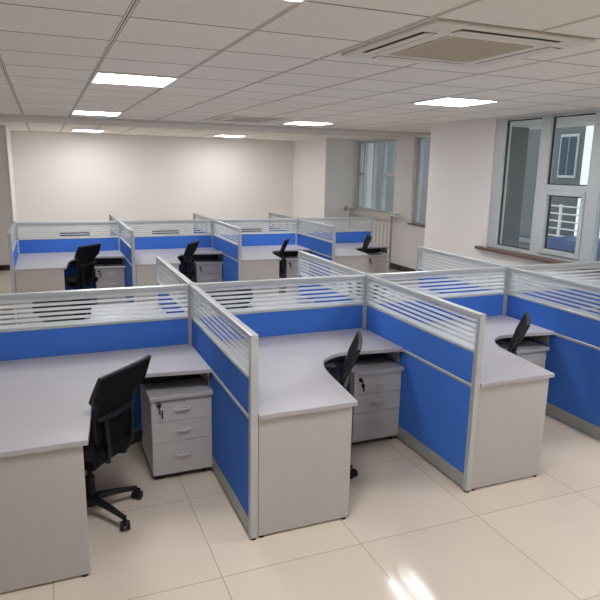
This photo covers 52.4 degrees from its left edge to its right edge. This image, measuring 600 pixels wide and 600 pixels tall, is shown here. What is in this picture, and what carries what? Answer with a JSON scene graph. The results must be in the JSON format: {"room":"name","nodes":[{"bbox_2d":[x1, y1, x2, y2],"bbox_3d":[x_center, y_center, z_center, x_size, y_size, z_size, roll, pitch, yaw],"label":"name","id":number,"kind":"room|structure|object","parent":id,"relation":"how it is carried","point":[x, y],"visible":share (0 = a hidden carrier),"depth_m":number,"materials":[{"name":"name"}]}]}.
{"room":"open-plan office","nodes":[
{"label":"open-plan office","id":0,"kind":"room"},
{"bbox_2d":[0,125,18,264],"bbox_3d":[-7.159,-2.072,12.173,2.630,2.710,2.350,-4,13,-22],"label":"wall","id":1,"kind":"structure","parent":0,"point":[5,207],"depth_m":11.65,"materials":[{"name":"white paint"}]},
{"bbox_2d":[0,265,9,269],"bbox_3d":[-6.641,-0.562,11.420,2.430,0.099,0.016,-4,13,-22],"label":"baseboard","id":2,"kind":"structure","parent":1,"relation":"attached to","point":[2,267],"depth_m":11.79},
{"bbox_2d":[4,125,13,221],"bbox_3d":[-5.494,-1.964,11.591,0.030,2.609,0.030,-4,13,-22],"label":"trim","id":3,"kind":"structure","parent":1,"relation":"attached to","point":[4,125],"depth_m":11.49,"materials":[{"name":"beige paint"}]},
{"bbox_2d":[10,130,293,236],"bbox_3d":[-2.694,-2.619,15.067,7.870,2.710,0.300,-4,13,-22],"label":"wall","id":4,"kind":"structure","parent":0,"point":[59,176],"depth_m":14.45,"materials":[{"name":"white paint"}]},
{"bbox_2d":[0,0,599,140],"bbox_3d":[-0.501,-2.099,6.243,10.500,0.120,18.100,-4,13,-22],"label":"ceiling","id":5,"kind":"structure","parent":0,"point":[252,58],"depth_m":4.03,"materials":[{"name":"tile"}]},
{"bbox_2d":[72,129,104,131],"bbox_3d":[-4.365,-3.484,12.560,0.606,0.012,0.606,-4,13,-22],"label":"recessed light","id":6,"kind":"object","parent":5,"relation":"in","point":[72,129],"visible":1,"depth_m":12.46,"materials":[{"name":"white plastic"}]},
{"bbox_2d":[73,130,101,131],"bbox_3d":[-4.365,-3.486,12.559,0.566,0.008,0.566,-4,13,-22],"label":"diffuser","id":7,"kind":"object","parent":6,"relation":"attached to","point":[73,130],"depth_m":12.50,"materials":[{"name":"white plastic"}]},
{"bbox_2d":[71,110,122,115],"bbox_3d":[-2.703,-2.479,8.100,0.606,0.012,0.606,-4,13,-22],"label":"recessed light","id":8,"kind":"object","parent":5,"relation":"in","point":[79,112],"visible":1,"depth_m":8.05,"materials":[{"name":"white plastic"}]},
{"bbox_2d":[90,71,178,86],"bbox_3d":[-1.314,-1.732,4.803,0.606,0.012,0.606,-4,13,-22],"label":"recessed light","id":9,"kind":"object","parent":5,"relation":"in","point":[99,76],"visible":1,"depth_m":4.75,"materials":[{"name":"white plastic"}]},
{"bbox_2d":[215,135,244,136],"bbox_3d":[-1.572,-3.679,13.692,0.606,0.012,0.606,-4,13,-22],"label":"recessed light","id":10,"kind":"object","parent":5,"relation":"in","point":[215,135],"visible":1,"depth_m":13.69,"materials":[{"name":"white plastic"}]},
{"bbox_2d":[206,115,289,123],"bbox_3d":[-0.758,-2.563,8.690,0.950,0.026,0.950,-4,13,-22],"label":"air conditioner","id":11,"kind":"object","parent":5,"relation":"attached to","point":[224,118],"visible":1,"depth_m":8.47,"materials":[{"name":"plastic"}]},
{"bbox_2d":[224,118,269,122],"bbox_3d":[-0.758,-2.555,8.692,0.540,0.009,0.540,-4,13,-22],"label":"grille","id":12,"kind":"object","parent":11,"relation":"attached to","point":[230,119],"depth_m":8.60,"materials":[{"name":"plastic"}]},
{"bbox_2d":[278,0,307,3],"bbox_3d":[-0.154,-1.109,2.052,0.606,0.012,0.606,-4,13,-22],"label":"recessed light","id":13,"kind":"object","parent":5,"relation":"in","point":[294,1],"visible":1,"depth_m":2.41,"materials":[{"name":"white plastic"}]},
{"bbox_2d":[282,121,333,125],"bbox_3d":[0.118,-2.675,9.244,0.606,0.012,0.606,-4,13,-22],"label":"recessed light","id":14,"kind":"object","parent":5,"relation":"in","point":[293,122],"visible":1,"depth_m":9.19,"materials":[{"name":"white plastic"}]},
{"bbox_2d":[287,122,330,124],"bbox_3d":[0.118,-2.676,9.244,0.566,0.008,0.566,-4,13,-22],"label":"diffuser","id":15,"kind":"object","parent":14,"relation":"attached to","point":[293,123],"depth_m":9.20,"materials":[{"name":"white plastic"}]},
{"bbox_2d":[411,97,500,106],"bbox_3d":[1.507,-1.928,5.947,0.606,0.012,0.606,-4,13,-22],"label":"recessed light","id":16,"kind":"object","parent":5,"relation":"in","point":[444,101],"visible":1,"depth_m":5.90,"materials":[{"name":"white plastic"}]},
{"bbox_2d":[417,98,492,105],"bbox_3d":[1.507,-1.930,5.947,0.566,0.008,0.566,-4,13,-22],"label":"diffuser","id":17,"kind":"object","parent":16,"relation":"attached to","point":[438,101],"depth_m":5.91,"materials":[{"name":"white plastic"}]},
{"bbox_2d":[342,19,594,68],"bbox_3d":[0.858,-1.355,3.298,0.950,0.026,0.950,-4,13,-22],"label":"air conditioner","id":18,"kind":"object","parent":5,"relation":"attached to","point":[434,42],"visible":1,"depth_m":3.14,"materials":[{"name":"plastic"}]},
{"bbox_2d":[390,36,533,62],"bbox_3d":[0.858,-1.347,3.300,0.540,0.009,0.540,-4,13,-22],"label":"grille","id":19,"kind":"object","parent":18,"relation":"attached to","point":[448,48],"depth_m":3.24,"materials":[{"name":"plastic"}]},
{"bbox_2d":[0,266,599,599],"bbox_3d":[-0.554,0.665,6.847,10.500,0.120,18.100,-4,13,-22],"label":"floor","id":20,"kind":"structure","parent":0,"point":[409,531],"depth_m":3.47,"materials":[{"name":"tile"}]},
{"bbox_2d":[7,223,18,324],"bbox_3d":[-3.845,-0.378,8.245,0.048,1.200,1.452,-4,13,-22],"label":"screen","id":21,"kind":"object","parent":20,"relation":"on","point":[12,243],"visible":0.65,"depth_m":7.65,"materials":[{"name":"grey metal"}]},
{"bbox_2d":[32,299,91,321],"bbox_3d":[-1.913,0.462,5.077,0.622,0.980,0.618,-6,14,-28],"label":"office chair","id":22,"kind":"object","parent":20,"relation":"on","point":[76,299],"visible":0.03,"depth_m":5.20,"materials":[{"name":"black plastic"}]},
{"bbox_2d":[16,221,118,289],"bbox_3d":[-3.452,-0.585,9.200,1.414,1.188,0.048,-4,13,-22],"label":"screen","id":23,"kind":"object","parent":20,"relation":"on","point":[45,244],"visible":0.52,"depth_m":9.11,"materials":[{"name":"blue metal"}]},
{"bbox_2d":[14,250,123,323],"bbox_3d":[-3.169,-0.208,8.567,1.418,0.756,1.459,-4,13,-22],"label":"desk","id":24,"kind":"object","parent":20,"relation":"on","point":[34,272],"visible":0.7,"depth_m":7.80,"materials":[{"name":"laminate"}]},
{"bbox_2d":[71,258,120,264],"bbox_3d":[-3.008,-0.595,8.997,0.700,0.110,0.100,-4,13,-22],"label":"cable tray","id":25,"kind":"object","parent":24,"relation":"on","point":[98,260],"depth_m":9.00,"materials":[{"name":"black plastic"}]},
{"bbox_2d":[60,231,89,235],"bbox_3d":[-3.519,-0.570,9.664,0.622,0.980,0.618,-4,13,-22],"label":"office chair","id":26,"kind":"object","parent":20,"relation":"on","point":[62,231],"visible":0.02,"depth_m":9.80,"materials":[{"name":"black plastic"}]},
{"bbox_2d":[64,243,100,314],"bbox_3d":[-3.113,-0.296,8.443,0.618,0.980,0.622,6,13,21],"label":"office chair","id":27,"kind":"object","parent":20,"relation":"on","point":[85,255],"visible":0.6,"depth_m":8.29,"materials":[{"name":"black fabric"}]},
{"bbox_2d":[0,284,189,441],"bbox_3d":[-1.502,0.514,4.362,1.442,1.200,0.048,-4,13,-22],"label":"screen","id":28,"kind":"object","parent":20,"relation":"on","point":[59,338],"visible":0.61,"depth_m":4.29,"materials":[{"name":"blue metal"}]},
{"bbox_2d":[0,344,210,592],"bbox_3d":[-1.206,0.885,3.733,1.418,0.756,1.459,-4,13,-22],"label":"desk","id":29,"kind":"object","parent":20,"relation":"on","point":[45,409],"visible":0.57,"depth_m":3.03,"materials":[{"name":"laminate"}]},
{"bbox_2d":[140,374,198,383],"bbox_3d":[-1.045,0.498,4.163,0.700,0.110,0.100,-4,13,-22],"label":"cable tray","id":30,"kind":"object","parent":29,"relation":"on","point":[176,377],"depth_m":4.17,"materials":[{"name":"black plastic"}]},
{"bbox_2d":[94,262,125,304],"bbox_3d":[-2.840,-0.237,9.091,0.424,0.600,0.554,-4,13,-22],"label":"drawer unit","id":31,"kind":"object","parent":20,"relation":"on","point":[110,275],"visible":0.59,"depth_m":8.88,"materials":[{"name":"grey laminate"}]},
{"bbox_2d":[109,214,118,234],"bbox_3d":[-3.047,-0.775,10.130,0.048,1.200,1.392,-4,13,-22],"label":"screen","id":32,"kind":"object","parent":20,"relation":"on","point":[111,216],"visible":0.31,"depth_m":10.27,"materials":[{"name":"glass"}]},
{"bbox_2d":[83,355,150,530],"bbox_3d":[-1.229,0.809,3.551,0.618,0.980,0.622,6,13,21],"label":"office chair","id":33,"kind":"object","parent":20,"relation":"on","point":[113,430],"visible":0.76,"depth_m":3.44,"materials":[{"name":"black fabric"}]},
{"bbox_2d":[119,221,136,302],"bbox_3d":[-2.486,-0.473,8.797,0.048,1.200,1.452,-4,13,-22],"label":"screen","id":34,"kind":"object","parent":20,"relation":"on","point":[127,249],"visible":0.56,"depth_m":8.51,"materials":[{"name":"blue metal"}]},
{"bbox_2d":[90,304,165,318],"bbox_3d":[-1.780,0.576,5.096,1.418,0.756,1.459,-4,13,-22],"label":"desk","id":35,"kind":"object","parent":20,"relation":"on","point":[143,304],"visible":0.08,"depth_m":5.53,"materials":[{"name":"laminate"}]},
{"bbox_2d":[152,229,179,233],"bbox_3d":[-2.178,-0.663,10.208,0.622,0.980,0.618,-4,13,-22],"label":"office chair","id":36,"kind":"object","parent":20,"relation":"on","point":[157,229],"visible":0.03,"depth_m":10.33,"materials":[{"name":"black plastic"}]},
{"bbox_2d":[122,219,212,285],"bbox_3d":[-2.092,-0.680,9.751,1.414,1.188,0.048,-4,13,-22],"label":"screen","id":37,"kind":"object","parent":20,"relation":"on","point":[174,240],"visible":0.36,"depth_m":9.68,"materials":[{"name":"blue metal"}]},
{"bbox_2d":[156,256,191,313],"bbox_3d":[-1.096,0.312,5.323,0.048,1.200,1.452,-4,13,-22],"label":"screen","id":38,"kind":"object","parent":20,"relation":"on","point":[160,261],"visible":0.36,"depth_m":5.34,"materials":[{"name":"grey metal"}]},
{"bbox_2d":[140,374,212,477],"bbox_3d":[-0.864,0.858,4.252,0.424,0.600,0.554,-4,13,-22],"label":"drawer unit","id":39,"kind":"object","parent":20,"relation":"on","point":[176,418],"visible":0.97,"depth_m":4.05,"materials":[{"name":"grey laminate"}]},
{"bbox_2d":[135,247,222,301],"bbox_3d":[-1.809,-0.303,9.118,1.418,0.756,1.459,-4,13,-22],"label":"desk","id":40,"kind":"object","parent":20,"relation":"on","point":[145,260],"visible":0.57,"depth_m":8.61,"materials":[{"name":"laminate"}]},
{"bbox_2d":[179,254,216,259],"bbox_3d":[-1.648,-0.689,9.548,0.700,0.110,0.100,-4,13,-22],"label":"cable tray","id":41,"kind":"object","parent":40,"relation":"on","point":[207,256],"depth_m":9.56,"materials":[{"name":"black plastic"}]},
{"bbox_2d":[178,240,199,298],"bbox_3d":[-1.819,-0.382,8.948,0.618,0.980,0.622,3,12,9],"label":"office chair","id":42,"kind":"object","parent":20,"relation":"on","point":[188,261],"visible":0.44,"depth_m":8.81,"materials":[{"name":"black fabric"}]},
{"bbox_2d":[188,282,196,343],"bbox_3d":[-0.809,0.463,4.643,0.054,1.206,0.054,-4,13,-22],"label":"post","id":43,"kind":"object","parent":20,"relation":"on","point":[190,283],"visible":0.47,"depth_m":4.53,"materials":[{"name":"grey metal"}]},
{"bbox_2d":[193,213,211,232],"bbox_3d":[-1.688,-0.869,10.681,0.048,1.200,1.392,-4,13,-22],"label":"screen","id":44,"kind":"object","parent":20,"relation":"on","point":[195,215],"visible":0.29,"depth_m":10.79,"materials":[{"name":"glass"}]},
{"bbox_2d":[190,259,222,282],"bbox_3d":[-1.480,-0.331,9.643,0.424,0.600,0.554,-4,13,-22],"label":"drawer unit","id":45,"kind":"object","parent":20,"relation":"on","point":[206,270],"visible":0.53,"depth_m":9.42,"materials":[{"name":"grey laminate"}]},
{"bbox_2d":[190,285,257,539],"bbox_3d":[-0.523,0.620,3.963,0.048,1.200,1.452,-4,13,-22],"label":"screen","id":46,"kind":"object","parent":20,"relation":"on","point":[234,384],"visible":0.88,"depth_m":3.63,"materials":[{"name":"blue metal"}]},
{"bbox_2d":[213,220,241,281],"bbox_3d":[-1.126,-0.567,9.348,0.048,1.200,1.452,-4,13,-22],"label":"screen","id":47,"kind":"object","parent":20,"relation":"on","point":[232,250],"visible":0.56,"depth_m":9.11,"materials":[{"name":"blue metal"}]},
{"bbox_2d":[206,289,252,308],"bbox_3d":[-0.553,0.368,5.628,0.622,0.980,0.618,-6,14,-28],"label":"office chair","id":48,"kind":"object","parent":20,"relation":"on","point":[242,289],"visible":0.02,"depth_m":5.77,"materials":[{"name":"black plastic"}]},
{"bbox_2d":[242,227,256,231],"bbox_3d":[-0.800,-0.759,10.767,0.622,0.980,0.618,-4,13,-22],"label":"office chair","id":49,"kind":"object","parent":20,"relation":"on","point":[252,227],"visible":0.02,"depth_m":10.92,"materials":[{"name":"black plastic"}]},
{"bbox_2d":[215,218,295,245],"bbox_3d":[-0.733,-0.775,10.303,1.414,1.188,0.048,-4,13,-22],"label":"screen","id":50,"kind":"object","parent":20,"relation":"on","point":[261,237],"visible":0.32,"depth_m":10.26,"materials":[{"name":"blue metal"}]},
{"bbox_2d":[242,245,310,294],"bbox_3d":[-0.450,-0.397,9.670,1.418,0.756,1.459,-4,13,-22],"label":"desk","id":51,"kind":"object","parent":20,"relation":"on","point":[258,262],"visible":0.6,"depth_m":8.91,"materials":[{"name":"laminate"}]},
{"bbox_2d":[274,251,297,255],"bbox_3d":[-0.289,-0.784,10.100,0.700,0.110,0.100,-4,13,-22],"label":"cable tray","id":52,"kind":"object","parent":51,"relation":"on","point":[287,253],"depth_m":10.10,"materials":[{"name":"black plastic"}]},
{"bbox_2d":[196,274,365,340],"bbox_3d":[-0.129,0.413,4.918,1.414,1.188,0.048,-4,13,-22],"label":"screen","id":53,"kind":"object","parent":20,"relation":"on","point":[266,321],"visible":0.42,"depth_m":4.86,"materials":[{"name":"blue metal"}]},
{"bbox_2d":[248,294,314,307],"bbox_3d":[-0.421,0.482,5.648,1.418,0.756,1.459,-4,13,-22],"label":"desk","id":54,"kind":"object","parent":20,"relation":"on","point":[295,294],"visible":0.02,"depth_m":6.10,"materials":[{"name":"laminate"}]},
{"bbox_2d":[273,237,289,292],"bbox_3d":[-0.485,-0.479,9.511,0.618,0.980,0.622,3,12,7],"label":"office chair","id":55,"kind":"object","parent":20,"relation":"on","point":[281,255],"visible":0.35,"depth_m":9.36,"materials":[{"name":"black plastic"}]},
{"bbox_2d":[269,212,295,230],"bbox_3d":[-0.329,-0.964,11.233,0.048,1.200,1.392,-4,13,-22],"label":"screen","id":56,"kind":"object","parent":20,"relation":"on","point":[275,215],"visible":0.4,"depth_m":11.24,"materials":[{"name":"glass"}]},
{"bbox_2d":[279,256,308,292],"bbox_3d":[-0.121,-0.426,10.194,0.424,0.600,0.554,-4,13,-22],"label":"drawer unit","id":57,"kind":"object","parent":20,"relation":"on","point":[291,262],"visible":0.29,"depth_m":9.95,"materials":[{"name":"grey laminate"}]},
{"bbox_2d":[223,328,403,537],"bbox_3d":[0.153,0.790,4.285,1.418,0.756,1.459,-4,13,-22],"label":"desk","id":58,"kind":"object","parent":20,"relation":"on","point":[305,415],"visible":0.83,"depth_m":3.53,"materials":[{"name":"laminate"}]},
{"bbox_2d":[325,353,382,362],"bbox_3d":[0.315,0.404,4.714,0.700,0.110,0.100,-4,13,-22],"label":"cable tray","id":59,"kind":"object","parent":58,"relation":"on","point":[361,356],"depth_m":4.73,"materials":[{"name":"black plastic"}]},
{"bbox_2d":[297,218,335,284],"bbox_3d":[0.233,-0.662,9.899,0.048,1.200,1.452,-4,13,-22],"label":"screen","id":60,"kind":"object","parent":20,"relation":"on","point":[321,247],"visible":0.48,"depth_m":9.69,"materials":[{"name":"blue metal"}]},
{"bbox_2d":[297,251,364,302],"bbox_3d":[0.264,0.218,5.875,0.048,1.200,1.452,-4,13,-22],"label":"screen","id":61,"kind":"object","parent":20,"relation":"on","point":[301,254],"visible":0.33,"depth_m":5.87,"materials":[{"name":"grey metal"}]},
{"bbox_2d":[299,217,373,242],"bbox_3d":[0.639,-0.864,10.861,1.442,1.200,0.048,-4,13,-22],"label":"screen","id":62,"kind":"object","parent":20,"relation":"on","point":[346,235],"visible":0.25,"depth_m":10.86,"materials":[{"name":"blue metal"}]},
{"bbox_2d":[324,331,361,478],"bbox_3d":[0.107,0.721,4.070,0.594,0.980,0.617,2,12,5],"label":"office chair","id":63,"kind":"object","parent":20,"relation":"on","point":[354,350],"visible":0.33,"depth_m":4.04,"materials":[{"name":"black fabric"}]},
{"bbox_2d":[334,242,388,288],"bbox_3d":[0.909,-0.492,10.221,1.418,0.756,1.459,-4,13,-22],"label":"desk","id":64,"kind":"object","parent":20,"relation":"on","point":[346,254],"visible":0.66,"depth_m":9.50,"materials":[{"name":"laminate"}]},
{"bbox_2d":[358,248,379,252],"bbox_3d":[1.070,-0.879,10.651,0.700,0.110,0.100,-4,13,-22],"label":"cable tray","id":65,"kind":"object","parent":64,"relation":"on","point":[369,250],"depth_m":10.68,"materials":[{"name":"black plastic"}]},
{"bbox_2d":[356,234,371,252],"bbox_3d":[0.852,-0.586,10.117,0.618,0.980,0.622,1,12,-1],"label":"office chair","id":66,"kind":"object","parent":20,"relation":"on","point":[368,237],"visible":0.26,"depth_m":10.06,"materials":[{"name":"black plastic"}]},
{"bbox_2d":[326,356,403,444],"bbox_3d":[0.496,0.763,4.804,0.424,0.600,0.554,-4,13,-22],"label":"drawer unit","id":67,"kind":"object","parent":20,"relation":"on","point":[375,382],"visible":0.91,"depth_m":4.60,"materials":[{"name":"grey laminate"}]},
{"bbox_2d":[347,283,385,298],"bbox_3d":[0.806,0.273,6.180,0.622,0.980,0.618,-6,14,-28],"label":"office chair","id":68,"kind":"object","parent":20,"relation":"on","point":[347,283],"visible":0.02,"depth_m":6.27,"materials":[{"name":"black plastic"}]},
{"bbox_2d":[363,273,371,327],"bbox_3d":[0.550,0.369,5.194,0.054,1.206,0.054,-4,13,-22],"label":"post","id":69,"kind":"object","parent":20,"relation":"on","point":[366,274],"visible":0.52,"depth_m":5.07,"materials":[{"name":"grey metal"}]},
{"bbox_2d":[344,206,399,269],"bbox_3d":[1.517,-1.406,13.464,0.110,1.179,2.336,-4,13,-22],"label":"radiator","id":70,"kind":"object","parent":20,"relation":"on","point":[397,215],"visible":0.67,"depth_m":12.84,"materials":[{"name":"metal"}]},
{"bbox_2d":[367,253,388,273],"bbox_3d":[1.239,-0.521,10.745,0.424,0.600,0.554,-4,13,-22],"label":"drawer unit","id":71,"kind":"object","parent":20,"relation":"on","point":[377,262],"visible":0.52,"depth_m":10.52,"materials":[{"name":"grey laminate"}]},
{"bbox_2d":[383,286,439,297],"bbox_3d":[0.939,0.387,6.199,1.418,0.756,1.459,-4,13,-22],"label":"desk","id":72,"kind":"object","parent":20,"relation":"on","point":[417,286],"visible":0.02,"depth_m":6.60,"materials":[{"name":"laminate"}]},
{"bbox_2d":[365,275,485,492],"bbox_3d":[0.837,0.526,4.514,0.048,1.200,1.452,-4,13,-22],"label":"screen","id":73,"kind":"object","parent":20,"relation":"on","point":[441,375],"visible":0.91,"depth_m":4.23,"materials":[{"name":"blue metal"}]},
{"bbox_2d":[371,266,507,321],"bbox_3d":[1.230,0.319,5.469,1.414,1.188,0.048,-4,13,-22],"label":"screen","id":74,"kind":"object","parent":20,"relation":"on","point":[488,302],"visible":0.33,"depth_m":5.44,"materials":[{"name":"grey glass"}]},
{"bbox_2d":[416,246,504,293],"bbox_3d":[1.623,0.123,6.426,0.048,1.200,1.452,-4,13,-22],"label":"screen","id":75,"kind":"object","parent":20,"relation":"on","point":[481,263],"visible":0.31,"depth_m":6.43,"materials":[{"name":"grey metal"}]},
{"bbox_2d":[422,315,554,490],"bbox_3d":[1.513,0.696,4.836,1.418,0.756,1.459,-4,13,-22],"label":"desk","id":76,"kind":"object","parent":20,"relation":"on","point":[513,389],"visible":0.82,"depth_m":4.06,"materials":[{"name":"laminate"}]},
{"bbox_2d":[498,336,529,342],"bbox_3d":[1.674,0.309,5.266,0.700,0.110,0.100,-4,13,-22],"label":"cable tray","id":77,"kind":"object","parent":76,"relation":"on","point":[527,337],"depth_m":5.28,"materials":[{"name":"black plastic"}]},
{"bbox_2d":[503,265,512,314],"bbox_3d":[1.910,0.274,5.745,0.054,1.206,0.054,-4,13,-22],"label":"post","id":78,"kind":"object","parent":20,"relation":"on","point":[508,266],"visible":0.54,"depth_m":5.63,"materials":[{"name":"grey metal"}]},
{"bbox_2d":[495,312,530,354],"bbox_3d":[1.438,0.588,4.791,0.618,0.980,0.622,5,13,18],"label":"office chair","id":79,"kind":"object","parent":20,"relation":"on","point":[523,326],"visible":0.17,"depth_m":4.68,"materials":[{"name":"black plastic"}]},
{"bbox_2d":[497,340,549,368],"bbox_3d":[1.836,0.658,5.400,0.424,0.600,0.554,-4,13,-22],"label":"drawer unit","id":80,"kind":"object","parent":20,"relation":"on","point":[531,351],"visible":0.09,"depth_m":5.19,"materials":[{"name":"grey laminate"}]},
{"bbox_2d":[505,267,599,439],"bbox_3d":[2.196,0.431,5.066,0.048,1.200,1.452,-4,13,-22],"label":"screen","id":81,"kind":"object","parent":20,"relation":"on","point":[573,355],"visible":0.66,"depth_m":5.01,"materials":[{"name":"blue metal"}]},
{"bbox_2d":[511,261,599,314],"bbox_3d":[2.549,0.233,6.005,1.326,1.200,0.048,-4,13,-22],"label":"screen","id":82,"kind":"object","parent":20,"relation":"on","point":[595,264],"visible":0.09,"depth_m":5.91,"materials":[{"name":"grey glass"}]},
{"bbox_2d":[292,138,373,229],"bbox_3d":[0.786,-2.598,15.274,1.280,2.710,1.980,-4,13,-22],"label":"wall pillar","id":83,"kind":"structure","parent":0,"point":[325,170],"depth_m":14.35,"materials":[{"name":"white paint"}]},
{"bbox_2d":[354,135,430,269],"bbox_3d":[2.317,-1.874,12.092,0.230,2.710,5.220,-4,13,-22],"label":"wall","id":84,"kind":"structure","parent":0,"point":[406,238],"depth_m":12.33,"materials":[{"name":"white paint"}]},
{"bbox_2d":[0,114,430,137],"bbox_3d":[-2.294,-2.879,10.022,9.720,0.034,1.300,-4,13,-22],"label":"trim","id":85,"kind":"structure","parent":84,"relation":"attached to","point":[3,117],"depth_m":10.03,"materials":[{"name":"beige paint"}]},
{"bbox_2d":[357,139,396,213],"bbox_3d":[1.754,-2.736,13.505,0.080,1.570,1.890,-4,13,-22],"label":"window","id":86,"kind":"structure","parent":84,"relation":"in","point":[363,145],"depth_m":13.76,"materials":[{"name":"metal"}]},
{"bbox_2d":[390,263,415,271],"bbox_3d":[2.535,-0.407,11.475,0.015,0.114,3.300,-4,13,-22],"label":"baseboard","id":87,"kind":"structure","parent":84,"relation":"attached to","point":[393,265],"depth_m":12.54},
{"bbox_2d":[407,137,430,226],"bbox_3d":[2.467,-2.219,11.501,0.210,1.680,1.180,-4,13,-22],"label":"window","id":88,"kind":"structure","parent":84,"relation":"in","point":[420,154],"depth_m":11.92,"materials":[{"name":"metal"}]},
{"bbox_2d":[423,117,511,279],"bbox_3d":[2.918,-1.153,8.840,1.650,2.710,1.400,-4,13,-22],"label":"wall pillar","id":89,"kind":"structure","parent":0,"point":[461,160],"depth_m":8.35,"materials":[{"name":"white paint"}]},
{"bbox_2d":[502,127,528,246],"bbox_3d":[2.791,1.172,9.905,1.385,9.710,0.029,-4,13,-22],"label":"wall","id":90,"kind":"structure","parent":0,"point":[518,145],"depth_m":9.45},
{"bbox_2d":[483,107,599,287],"bbox_3d":[4.290,-0.025,3.798,0.260,2.710,9.200,-4,13,-22],"label":"wall","id":91,"kind":"structure","parent":0,"point":[493,257],"depth_m":7.28,"materials":[{"name":"white paint"}]},
{"bbox_2d":[475,109,599,272],"bbox_3d":[3.139,-1.090,6.159,0.200,1.640,3.870,-4,13,-22],"label":"window","id":92,"kind":"structure","parent":91,"relation":"in","point":[588,230],"depth_m":6.94,"materials":[{"name":"metal"}]},
{"label":"outside","id":93,"kind":"structure","parent":0,"visible":0},
{"bbox_3d":[16.740,2.946,26.455,31.500,0.300,55.000,-4,13,-22],"label":"pavement","id":94,"kind":"object","parent":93,"visible":0},
{"bbox_2d":[375,126,585,248],"bbox_3d":[6.516,-5.057,28.693,8.100,14.000,24.000,-4,13,-22],"label":"office building","id":95,"kind":"structure","parent":94,"relation":"on","point":[569,141],"depth_m":17.62,"materials":[{"name":"concrete"}]},
{"bbox_2d":[548,204,579,236],"bbox_3d":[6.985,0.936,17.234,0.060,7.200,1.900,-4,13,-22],"label":"terrace railing","id":96,"kind":"object","parent":94,"relation":"on","point":[560,206],"visible":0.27,"depth_m":16.51,"materials":[{"name":"white metal"}]},
{"bbox_2d":[547,236,599,260],"bbox_3d":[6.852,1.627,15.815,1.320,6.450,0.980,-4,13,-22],"label":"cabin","id":97,"kind":"object","parent":94,"relation":"on","point":[567,243],"visible":0.12,"depth_m":14.86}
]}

